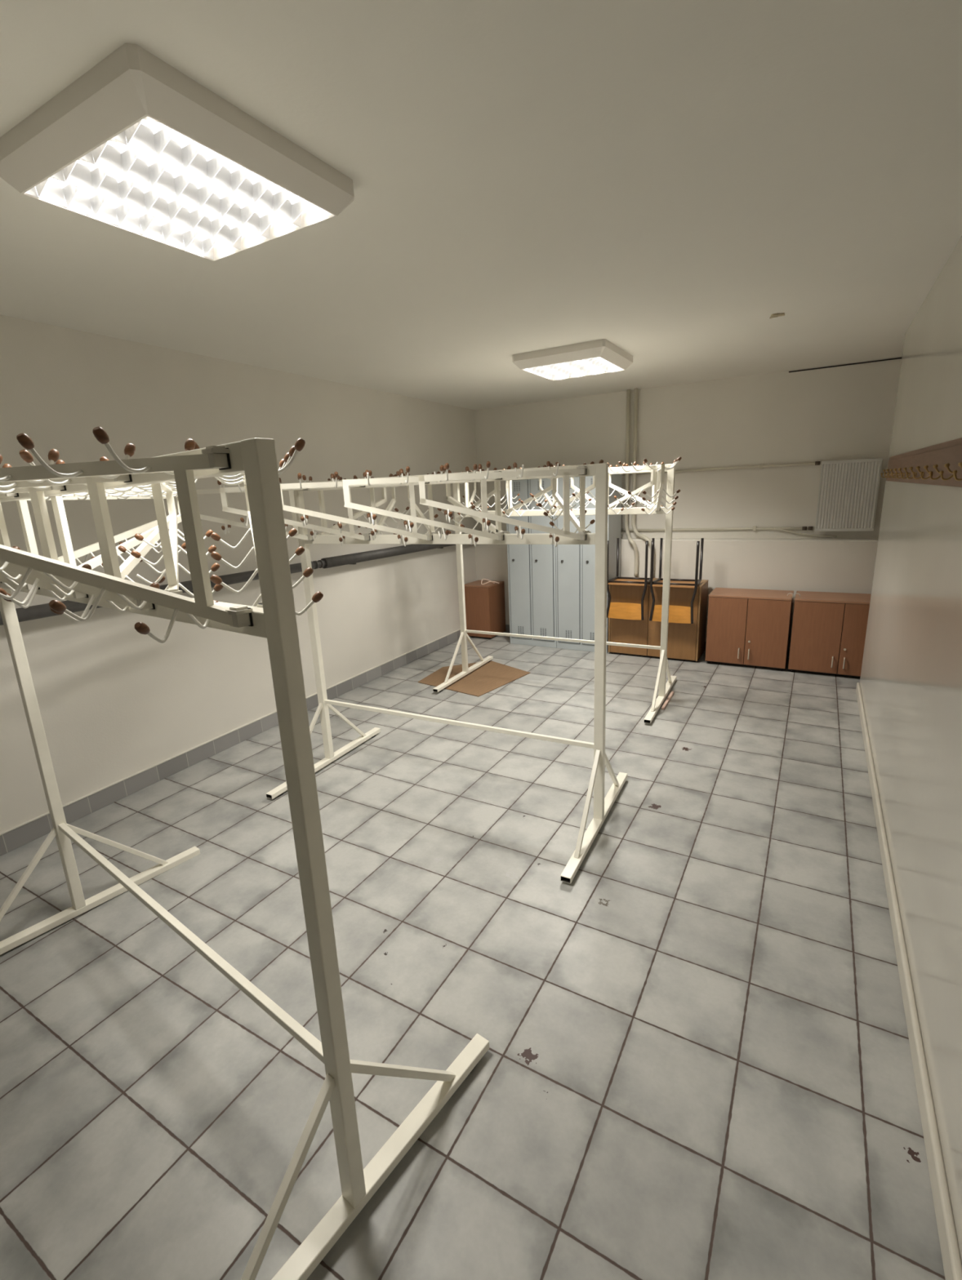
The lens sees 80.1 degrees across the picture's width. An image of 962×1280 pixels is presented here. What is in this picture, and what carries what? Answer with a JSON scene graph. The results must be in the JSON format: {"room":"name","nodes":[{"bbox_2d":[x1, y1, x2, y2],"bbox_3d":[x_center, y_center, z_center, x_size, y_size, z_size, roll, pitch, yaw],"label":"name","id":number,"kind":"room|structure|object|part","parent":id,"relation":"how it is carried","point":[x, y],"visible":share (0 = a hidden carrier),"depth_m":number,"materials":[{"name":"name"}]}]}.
{"room":"cloakroom","nodes":[
{"label":"cloakroom","id":0,"kind":"room"},
{"bbox_2d":[0,315,479,832],"bbox_3d":[-2.215,-0.442,3.704,0.200,2.750,9.258,5,17,28],"label":"wall","id":1,"kind":"structure","parent":0,"point":[116,702],"depth_m":3.88,"materials":[{"name":"paint"}]},
{"bbox_2d":[0,544,455,625],"bbox_3d":[-2.069,-0.306,3.656,0.134,0.158,8.853,5,17,28],"label":"pipe","id":2,"kind":"object","parent":1,"relation":"attached to","point":[42,611],"visible":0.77,"depth_m":4.56,"materials":[{"name":"black metal"}]},
{"bbox_2d":[0,628,460,856],"bbox_3d":[-2.105,0.860,3.924,0.022,0.112,8.703,5,17,28],"label":"baseboard","id":3,"kind":"structure","parent":1,"relation":"attached to","point":[17,837],"depth_m":3.94,"materials":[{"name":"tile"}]},
{"bbox_2d":[0,631,944,1279],"bbox_3d":[0.046,1.149,2.901,5.700,0.120,9.400,6,17,29],"label":"floor","id":4,"kind":"structure","parent":0,"point":[696,1064],"depth_m":2.06,"materials":[{"name":"tile"}]},
{"bbox_2d":[0,426,488,1279],"bbox_3d":[-1.289,0.406,1.974,2.553,1.936,1.320,12,20,43],"label":"coat rack","id":5,"kind":"object","parent":4,"relation":"on","point":[273,619],"visible":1,"depth_m":1.34,"materials":[{"name":"beige metal"}]},
{"bbox_3d":[-1.880,-0.333,1.964,0.762,0.328,0.021,1,14,13],"label":"swing arm","id":6,"kind":"part","parent":5,"relation":"part of","materials":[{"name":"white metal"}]},
{"bbox_3d":[-1.538,-0.288,1.712,0.762,0.328,0.021,1,14,14],"label":"swing arm","id":7,"kind":"part","parent":5,"relation":"part of","materials":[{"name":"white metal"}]},
{"bbox_3d":[-1.871,0.321,2.393,0.050,1.838,0.040,8,17,37],"label":"post","id":8,"kind":"part","parent":5,"relation":"part of","materials":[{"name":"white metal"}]},
{"bbox_3d":[-1.199,-0.239,1.447,0.762,0.328,0.021,1,14,13],"label":"swing arm","id":9,"kind":"part","parent":5,"relation":"part of","materials":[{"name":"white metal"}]},
{"bbox_3d":[-1.667,-0.481,2.534,0.021,0.328,0.762,3,15,23],"label":"swing arm","id":10,"kind":"part","parent":5,"relation":"part of","materials":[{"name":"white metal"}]},
{"bbox_3d":[-1.418,-0.435,2.298,0.021,0.328,0.762,-1,14,8],"label":"swing arm","id":11,"kind":"part","parent":5,"relation":"part of","materials":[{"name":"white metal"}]},
{"bbox_3d":[-0.856,-0.189,1.179,0.762,0.328,0.021,0,14,12],"label":"swing arm","id":12,"kind":"part","parent":5,"relation":"part of","materials":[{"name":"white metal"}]},
{"bbox_3d":[-1.156,-0.441,1.613,1.854,0.052,0.038,8,17,37],"label":"rail","id":13,"kind":"part","parent":5,"relation":"part of","materials":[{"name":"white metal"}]},
{"bbox_3d":[-1.142,-0.133,1.687,1.854,0.052,0.038,8,17,37],"label":"rail","id":14,"kind":"part","parent":5,"relation":"part of","materials":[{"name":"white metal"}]},
{"bbox_3d":[-1.202,-0.381,2.037,0.021,0.328,0.762,-5,14,-11],"label":"swing arm","id":15,"kind":"part","parent":5,"relation":"part of","materials":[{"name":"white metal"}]},
{"bbox_3d":[-0.949,-0.324,1.751,0.021,0.328,0.762,-9,15,-24],"label":"swing arm","id":16,"kind":"part","parent":5,"relation":"part of","materials":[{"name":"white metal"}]},
{"bbox_3d":[-0.586,-0.278,1.498,0.021,0.328,0.762,-8,15,-21],"label":"swing arm","id":17,"kind":"part","parent":5,"relation":"part of","materials":[{"name":"white metal"}]},
{"bbox_3d":[-0.365,0.530,1.251,0.050,1.838,0.040,8,17,37],"label":"post","id":18,"kind":"part","parent":5,"relation":"part of","materials":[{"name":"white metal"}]},
{"bbox_2d":[176,459,626,883],"bbox_3d":[-0.397,-0.040,3.516,2.440,1.908,1.358,5,16,27],"label":"coat rack","id":19,"kind":"object","parent":4,"relation":"on","point":[602,805],"visible":0.87,"depth_m":2.99,"materials":[{"name":"beige metal"}]},
{"bbox_3d":[-1.430,-0.735,3.405,0.762,0.328,0.021,-6,15,-12],"label":"swing arm","id":20,"kind":"part","parent":19,"relation":"part of","materials":[{"name":"white metal"}]},
{"bbox_3d":[-1.047,-0.706,3.227,0.762,0.328,0.021,-5,15,-9],"label":"swing arm","id":21,"kind":"part","parent":19,"relation":"part of","materials":[{"name":"white metal"}]},
{"bbox_3d":[-1.089,-0.076,3.737,0.050,1.838,0.040,5,16,27],"label":"post","id":22,"kind":"part","parent":19,"relation":"part of","materials":[{"name":"white metal"}]},
{"bbox_3d":[-0.862,-0.882,3.869,0.021,0.328,0.762,5,16,26],"label":"swing arm","id":23,"kind":"part","parent":19,"relation":"part of","materials":[{"name":"white metal"}]},
{"bbox_3d":[-0.662,-0.668,3.013,0.762,0.328,0.021,-6,15,-12],"label":"swing arm","id":24,"kind":"part","parent":19,"relation":"part of","materials":[{"name":"white metal"}]},
{"bbox_3d":[-0.627,-0.851,3.710,0.021,0.328,0.762,-2,15,3],"label":"swing arm","id":25,"kind":"part","parent":19,"relation":"part of","materials":[{"name":"white metal"}]},
{"bbox_3d":[-0.277,-0.631,2.805,0.762,0.328,0.021,-6,15,-14],"label":"swing arm","id":26,"kind":"part","parent":19,"relation":"part of","materials":[{"name":"white metal"}]},
{"bbox_3d":[-0.369,-0.809,3.502,0.021,0.328,0.762,-7,15,-16],"label":"swing arm","id":27,"kind":"part","parent":19,"relation":"part of","materials":[{"name":"white metal"}]},
{"bbox_3d":[-0.284,-0.864,3.080,1.854,0.052,0.038,5,16,27],"label":"rail","id":28,"kind":"part","parent":19,"relation":"part of","materials":[{"name":"white metal"}]},
{"bbox_3d":[-0.270,-0.557,3.160,1.854,0.052,0.038,5,16,27],"label":"rail","id":29,"kind":"part","parent":19,"relation":"part of","materials":[{"name":"white metal"}]},
{"bbox_3d":[-0.043,-0.767,3.286,0.021,0.328,0.762,-9,16,-24],"label":"swing arm","id":30,"kind":"part","parent":19,"relation":"part of","materials":[{"name":"white metal"}]},
{"bbox_3d":[0.099,-0.611,2.664,0.762,0.328,0.021,-4,15,-5],"label":"swing arm","id":31,"kind":"part","parent":19,"relation":"part of","materials":[{"name":"white metal"}]},
{"bbox_3d":[0.476,-0.748,3.122,0.021,0.328,0.762,-4,15,-4],"label":"swing arm","id":32,"kind":"part","parent":19,"relation":"part of","materials":[{"name":"white metal"}]},
{"bbox_3d":[0.599,0.073,2.874,0.050,1.838,0.040,5,16,27],"label":"post","id":33,"kind":"part","parent":19,"relation":"part of","materials":[{"name":"white metal"}]},
{"bbox_2d":[417,660,529,697],"bbox_3d":[-0.075,0.349,5.737,0.890,0.007,0.937,10,19,39],"label":"cardboard sheet","id":34,"kind":"object","parent":4,"relation":"on","point":[491,675],"visible":0.96,"depth_m":5.63,"materials":[{"name":"brown cardboard"}]},
{"bbox_2d":[464,580,505,639],"bbox_3d":[0.043,-0.389,7.238,0.375,0.668,0.407,6,17,29],"label":"base cabinet","id":35,"kind":"object","parent":4,"relation":"on","point":[485,611],"visible":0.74,"depth_m":7.08,"materials":[{"name":"brown wood"}]},
{"bbox_3d":[-0.053,-0.345,7.077,0.370,0.623,0.017,6,17,29],"label":"door","id":36,"kind":"part","parent":35,"relation":"part of","materials":[{"name":"brown wood"}]},
{"bbox_3d":[0.029,-0.704,7.156,0.375,0.018,0.407,6,17,29],"label":"panel","id":37,"kind":"part","parent":35,"relation":"part of","materials":[{"name":"brown wood"}]},
{"bbox_2d":[504,478,556,648],"bbox_3d":[0.669,-0.916,6.645,0.594,1.930,0.471,6,17,29],"label":"locker","id":38,"kind":"object","parent":4,"relation":"on","point":[531,568],"visible":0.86,"depth_m":6.50,"materials":[{"name":"grey metal"}]},
{"bbox_3d":[0.436,-0.894,6.531,0.251,1.795,0.010,6,17,29],"label":"door","id":39,"kind":"part","parent":38,"relation":"part of","materials":[{"name":"grey metal"}]},
{"bbox_3d":[0.685,-0.868,6.390,0.251,1.795,0.010,6,17,29],"label":"door","id":40,"kind":"part","parent":38,"relation":"part of","materials":[{"name":"grey metal"}]},
{"bbox_2d":[432,456,681,723],"bbox_3d":[0.605,-0.507,5.042,2.442,1.952,1.332,7,17,32],"label":"coat rack","id":41,"kind":"object","parent":4,"relation":"on","point":[664,688],"visible":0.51,"depth_m":4.73,"materials":[{"name":"beige metal"}]},
{"bbox_3d":[-0.194,-0.595,5.470,0.050,1.874,0.040,5,17,27],"label":"post","id":42,"kind":"part","parent":41,"relation":"part of","materials":[{"name":"white metal"}]},
{"bbox_3d":[-0.094,-1.422,5.632,0.021,0.328,0.762,-1,15,6],"label":"swing arm","id":43,"kind":"part","parent":41,"relation":"part of","materials":[{"name":"white metal"}]},
{"bbox_3d":[-0.010,-1.226,4.873,0.021,0.328,0.762,-9,16,-23],"label":"swing arm","id":44,"kind":"part","parent":41,"relation":"part of","materials":[{"name":"white metal"}]},
{"bbox_3d":[0.258,-1.385,5.435,0.021,0.328,0.762,-2,15,1],"label":"swing arm","id":45,"kind":"part","parent":41,"relation":"part of","materials":[{"name":"white metal"}]},
{"bbox_3d":[0.387,-1.192,4.679,0.021,0.328,0.762,-9,16,-25],"label":"swing arm","id":46,"kind":"part","parent":41,"relation":"part of","materials":[{"name":"white metal"}]},
{"bbox_3d":[0.606,-1.347,5.237,0.021,0.328,0.762,-3,15,-4],"label":"swing arm","id":47,"kind":"part","parent":41,"relation":"part of","materials":[{"name":"white metal"}]},
{"bbox_3d":[0.624,-1.088,4.883,1.854,0.052,0.038,5,17,27],"label":"rail","id":48,"kind":"part","parent":41,"relation":"part of","materials":[{"name":"white metal"}]},
{"bbox_3d":[0.712,-1.148,4.461,0.021,0.328,0.762,-7,15,-16],"label":"swing arm","id":49,"kind":"part","parent":41,"relation":"part of","materials":[{"name":"white metal"}]},
{"bbox_3d":[0.934,-1.308,5.032,0.021,0.328,0.762,-5,15,-11],"label":"swing arm","id":50,"kind":"part","parent":41,"relation":"part of","materials":[{"name":"white metal"}]},
{"bbox_3d":[1.080,-1.111,4.260,0.021,0.328,0.762,-6,15,-14],"label":"swing arm","id":51,"kind":"part","parent":41,"relation":"part of","materials":[{"name":"white metal"}]},
{"bbox_3d":[1.274,-1.266,4.821,0.021,0.328,0.762,-7,15,-18],"label":"swing arm","id":52,"kind":"part","parent":41,"relation":"part of","materials":[{"name":"white metal"}]},
{"bbox_3d":[0.611,-1.395,4.802,1.854,0.052,0.038,5,17,27],"label":"rail","id":53,"kind":"part","parent":41,"relation":"part of","materials":[{"name":"white metal"}]},
{"bbox_3d":[1.270,-1.067,4.062,0.021,0.328,0.762,2,15,15],"label":"swing arm","id":54,"kind":"part","parent":41,"relation":"part of","materials":[{"name":"white metal"}]},
{"bbox_3d":[1.489,-0.436,4.596,0.050,1.874,0.040,5,17,27],"label":"post","id":55,"kind":"part","parent":41,"relation":"part of","materials":[{"name":"white metal"}]},
{"bbox_2d":[555,474,622,653],"bbox_3d":[1.186,-0.863,6.351,0.593,1.930,0.471,6,17,29],"label":"locker","id":56,"kind":"object","parent":4,"relation":"on","point":[575,563],"visible":0.54,"depth_m":6.23,"materials":[{"name":"grey metal"}]},
{"bbox_3d":[0.954,-0.841,6.237,0.250,1.795,0.010,6,17,29],"label":"door","id":57,"kind":"part","parent":56,"relation":"part of","materials":[{"name":"grey metal"}]},
{"bbox_3d":[1.202,-0.815,6.096,0.250,1.795,0.010,6,17,29],"label":"door","id":58,"kind":"part","parent":56,"relation":"part of","materials":[{"name":"grey metal"}]},
{"bbox_2d":[608,577,707,662],"bbox_3d":[1.876,-0.236,6.101,0.925,0.785,0.422,6,17,29],"label":"base cabinet","id":59,"kind":"object","parent":4,"relation":"on","point":[685,642],"visible":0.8,"depth_m":5.92,"materials":[{"name":"brown wood"}]},
{"bbox_3d":[1.383,-0.230,6.157,0.017,0.747,0.020,6,17,29],"label":"panel","id":60,"kind":"part","parent":59,"relation":"part of","materials":[{"name":"brown wood"}]},
{"bbox_3d":[1.565,-0.211,6.053,0.397,0.740,0.017,6,17,29],"label":"door","id":61,"kind":"part","parent":59,"relation":"part of","materials":[{"name":"brown wood"}]},
{"bbox_2d":[606,537,654,620],"bbox_3d":[1.552,-0.640,5.958,0.423,0.805,0.385,6,17,29],"label":"chair","id":62,"kind":"object","parent":59,"relation":"on","point":[625,611],"visible":0.89,"depth_m":5.92,"materials":[{"name":"brown wood"}]},
{"bbox_3d":[1.313,-0.623,5.915,0.054,0.796,0.068,6,17,29],"label":"leg","id":63,"kind":"part","parent":62,"relation":"part of","materials":[{"name":"black metal"}]},
{"bbox_3d":[1.392,-0.842,6.026,0.025,0.435,0.312,7,17,31],"label":"leg","id":64,"kind":"part","parent":62,"relation":"part of","materials":[{"name":"black metal"}]},
{"bbox_3d":[1.495,-0.297,5.920,0.374,0.167,0.070,6,17,29],"label":"backrest","id":65,"kind":"part","parent":62,"relation":"part of","materials":[{"name":"brown wood"}]},
{"bbox_3d":[1.563,-0.612,5.983,0.374,0.021,0.345,6,17,29],"label":"seat","id":66,"kind":"part","parent":62,"relation":"part of","materials":[{"name":"brown wood"}]},
{"bbox_3d":[1.562,-0.625,5.979,0.398,0.018,0.278,6,17,29],"label":"seat frame","id":67,"kind":"part","parent":62,"relation":"part of","materials":[{"name":"black metal"}]},
{"bbox_3d":[1.632,-0.590,5.734,0.054,0.796,0.068,6,17,29],"label":"leg","id":68,"kind":"part","parent":62,"relation":"part of","materials":[{"name":"black metal"}]},
{"bbox_3d":[1.720,-0.808,5.839,0.025,0.435,0.312,5,17,28],"label":"leg","id":69,"kind":"part","parent":62,"relation":"part of","materials":[{"name":"black metal"}]},
{"bbox_3d":[1.859,-0.607,6.004,0.925,0.018,0.422,6,17,29],"label":"panel","id":70,"kind":"part","parent":59,"relation":"part of","materials":[{"name":"brown wood"}]},
{"bbox_3d":[1.950,-0.172,5.834,0.482,0.740,0.017,6,17,29],"label":"door","id":71,"kind":"part","parent":59,"relation":"part of","materials":[{"name":"brown wood"}]},
{"bbox_2d":[648,537,703,623],"bbox_3d":[1.956,-0.598,5.728,0.450,0.805,0.385,6,17,29],"label":"chair","id":72,"kind":"object","parent":59,"relation":"on","point":[677,614],"visible":0.97,"depth_m":5.69,"materials":[{"name":"brown wood"}]},
{"bbox_3d":[1.705,-0.582,5.692,0.054,0.796,0.068,6,17,29],"label":"leg","id":73,"kind":"part","parent":72,"relation":"part of","materials":[{"name":"black metal"}]},
{"bbox_3d":[1.784,-0.801,5.803,0.025,0.435,0.312,7,17,31],"label":"leg","id":74,"kind":"part","parent":72,"relation":"part of","materials":[{"name":"black metal"}]},
{"bbox_3d":[1.899,-0.256,5.691,0.401,0.167,0.070,6,17,29],"label":"backrest","id":75,"kind":"part","parent":72,"relation":"part of","materials":[{"name":"brown wood"}]},
{"bbox_3d":[1.967,-0.570,5.754,0.401,0.021,0.345,6,17,29],"label":"seat","id":76,"kind":"part","parent":72,"relation":"part of","materials":[{"name":"brown wood"}]},
{"bbox_3d":[1.966,-0.584,5.750,0.425,0.018,0.278,6,17,29],"label":"seat frame","id":77,"kind":"part","parent":72,"relation":"part of","materials":[{"name":"black metal"}]},
{"bbox_3d":[2.048,-0.547,5.498,0.054,0.796,0.068,6,17,29],"label":"leg","id":78,"kind":"part","parent":72,"relation":"part of","materials":[{"name":"black metal"}]},
{"bbox_3d":[2.136,-0.765,5.603,0.025,0.435,0.312,5,17,28],"label":"leg","id":79,"kind":"part","parent":72,"relation":"part of","materials":[{"name":"black metal"}]},
{"bbox_3d":[2.169,-0.149,5.710,0.017,0.747,0.020,6,17,29],"label":"panel","id":80,"kind":"part","parent":59,"relation":"part of","materials":[{"name":"brown wood"}]},
{"bbox_2d":[704,587,793,671],"bbox_3d":[2.648,-0.117,5.667,0.716,0.705,0.472,6,17,29],"label":"base cabinet","id":81,"kind":"object","parent":4,"relation":"on","point":[749,627],"visible":0.99,"depth_m":5.49,"materials":[{"name":"brown wood"}]},
{"bbox_3d":[2.393,-0.093,5.592,0.348,0.650,0.017,6,17,29],"label":"door","id":82,"kind":"part","parent":81,"relation":"part of","materials":[{"name":"brown wood"}]},
{"bbox_3d":[2.640,-0.453,5.593,0.716,0.018,0.442,6,17,29],"label":"panel","id":83,"kind":"part","parent":81,"relation":"part of","materials":[{"name":"brown wood"}]},
{"bbox_3d":[2.703,-0.061,5.416,0.358,0.650,0.017,6,17,29],"label":"door","id":84,"kind":"part","parent":81,"relation":"part of","materials":[{"name":"brown wood"}]},
{"bbox_2d":[787,591,870,676],"bbox_3d":[3.322,-0.048,5.284,0.793,0.705,0.472,6,17,29],"label":"base cabinet","id":85,"kind":"object","parent":4,"relation":"on","point":[828,630],"visible":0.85,"depth_m":5.17,"materials":[{"name":"brown wood"}]},
{"bbox_2d":[786,592,799,603],"bbox_3d":[2.881,-0.387,5.277,0.110,0.093,0.006,6,17,29],"label":"wire hook","id":86,"kind":"object","parent":85,"relation":"attached to","point":[788,593],"visible":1,"depth_m":5.28,"materials":[{"name":"silver metal"}]},
{"bbox_3d":[3.051,-0.025,5.218,0.388,0.650,0.017,6,17,29],"label":"door","id":87,"kind":"part","parent":85,"relation":"part of","materials":[{"name":"brown wood"}]},
{"bbox_3d":[3.315,-0.383,5.210,0.793,0.018,0.442,6,17,29],"label":"panel","id":88,"kind":"part","parent":85,"relation":"part of","materials":[{"name":"brown wood"}]},
{"bbox_3d":[3.395,0.010,5.023,0.395,0.650,0.017,6,17,29],"label":"door","id":89,"kind":"part","parent":85,"relation":"part of","materials":[{"name":"brown wood"}]},
{"bbox_2d":[0,0,961,409],"bbox_3d":[-0.079,-1.626,2.178,5.700,0.120,9.400,6,17,29],"label":"ceiling","id":90,"kind":"structure","parent":0,"point":[658,180],"depth_m":1.93,"materials":[{"name":"paint"}]},
{"bbox_2d":[0,43,354,261],"bbox_3d":[-0.881,-1.355,1.709,0.714,0.097,0.714,6,17,29],"label":"ceiling light","id":91,"kind":"object","parent":90,"relation":"attached to","point":[135,144],"visible":1,"depth_m":1.57,"materials":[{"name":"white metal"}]},
{"bbox_2d":[511,338,632,380],"bbox_3d":[0.715,-2.125,4.386,0.714,0.097,0.714,6,17,29],"label":"ceiling light","id":92,"kind":"object","parent":90,"relation":"attached to","point":[602,356],"visible":1,"depth_m":4.22,"materials":[{"name":"white plastic"}]},
{"bbox_2d":[768,312,784,318],"bbox_3d":[1.815,-1.994,3.511,0.086,0.009,0.071,6,17,29],"label":"trim","id":93,"kind":"structure","parent":90,"relation":"attached to","point":[773,315],"depth_m":3.50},
{"bbox_2d":[474,355,901,648],"bbox_3d":[2.119,-1.292,6.210,5.100,2.750,0.350,6,17,29],"label":"wall","id":94,"kind":"structure","parent":0,"point":[842,412],"depth_m":5.79,"materials":[{"name":"paint"}]},
{"bbox_2d":[623,389,638,576],"bbox_3d":[1.618,-1.676,6.194,0.106,1.955,0.263,-8,16,-20],"label":"riser pipe","id":95,"kind":"object","parent":94,"relation":"attached to","point":[631,541],"visible":0.94,"depth_m":6.24,"materials":[{"name":"beige metal"}]},
{"bbox_2d":[631,388,653,576],"bbox_3d":[1.736,-1.666,6.133,0.083,1.955,0.339,-11,17,-30],"label":"riser pipe","id":96,"kind":"object","parent":94,"relation":"attached to","point":[636,390],"visible":0.69,"depth_m":6.16,"materials":[{"name":"beige metal"}]},
{"bbox_2d":[504,624,789,658],"bbox_3d":[2.136,0.037,6.366,4.967,0.100,0.011,6,17,29],"label":"baseboard","id":97,"kind":"structure","parent":94,"relation":"attached to","point":[507,626],"depth_m":7.36,"materials":[{"name":"tile"}]},
{"bbox_2d":[622,461,821,475],"bbox_3d":[2.381,-1.753,5.868,1.910,0.040,0.036,6,17,29],"label":"pipe","id":98,"kind":"object","parent":94,"relation":"attached to","point":[815,463],"visible":0.89,"depth_m":5.71,"materials":[{"name":"beige"}]},
{"bbox_2d":[620,525,836,537],"bbox_3d":[2.490,-1.130,5.977,2.100,0.108,0.045,6,17,29],"label":"pipe","id":99,"kind":"object","parent":94,"relation":"attached to","point":[753,528],"visible":0.98,"depth_m":5.83,"materials":[{"name":"beige"}]},
{"bbox_2d":[788,357,901,372],"bbox_3d":[3.573,-2.446,4.983,1.580,0.011,0.014,6,17,29],"label":"trim","id":100,"kind":"structure","parent":94,"relation":"attached to","point":[895,357],"depth_m":5.14,"materials":[{"name":"black"}]},
{"bbox_2d":[813,457,882,531],"bbox_3d":[3.408,-1.343,5.326,0.472,0.640,0.110,6,17,29],"label":"radiator","id":101,"kind":"object","parent":94,"relation":"attached to","point":[848,489],"visible":1,"depth_m":5.28,"materials":[{"name":"white metal"}]},
{"bbox_2d":[821,457,881,462],"bbox_3d":[3.384,-1.644,5.229,0.472,0.006,0.068,6,17,29],"label":"grille","id":102,"kind":"object","parent":101,"relation":"attached to","point":[877,460],"depth_m":5.16,"materials":[{"name":"white metal"}]},
{"bbox_2d":[858,235,961,1265],"bbox_3d":[1.621,0.126,0.857,1.143,2.750,8.050,6,17,29],"label":"wall","id":103,"kind":"structure","parent":0,"point":[910,682],"depth_m":2.26,"materials":[{"name":"paint"}]},
{"bbox_2d":[855,682,961,1279],"bbox_3d":[1.226,1.339,1.562,0.020,0.085,7.850,6,17,29],"label":"baseboard","id":104,"kind":"structure","parent":103,"relation":"attached to","point":[951,1262],"depth_m":1.72,"materials":[{"name":"paint"}]},
{"bbox_2d":[880,437,961,487],"bbox_3d":[1.497,-0.548,1.744,0.062,0.167,5.930,6,17,29],"label":"coat rack","id":105,"kind":"object","parent":103,"relation":"attached to","point":[940,464],"visible":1,"depth_m":2.47,"materials":[{"name":"brown wood"}]}
]}

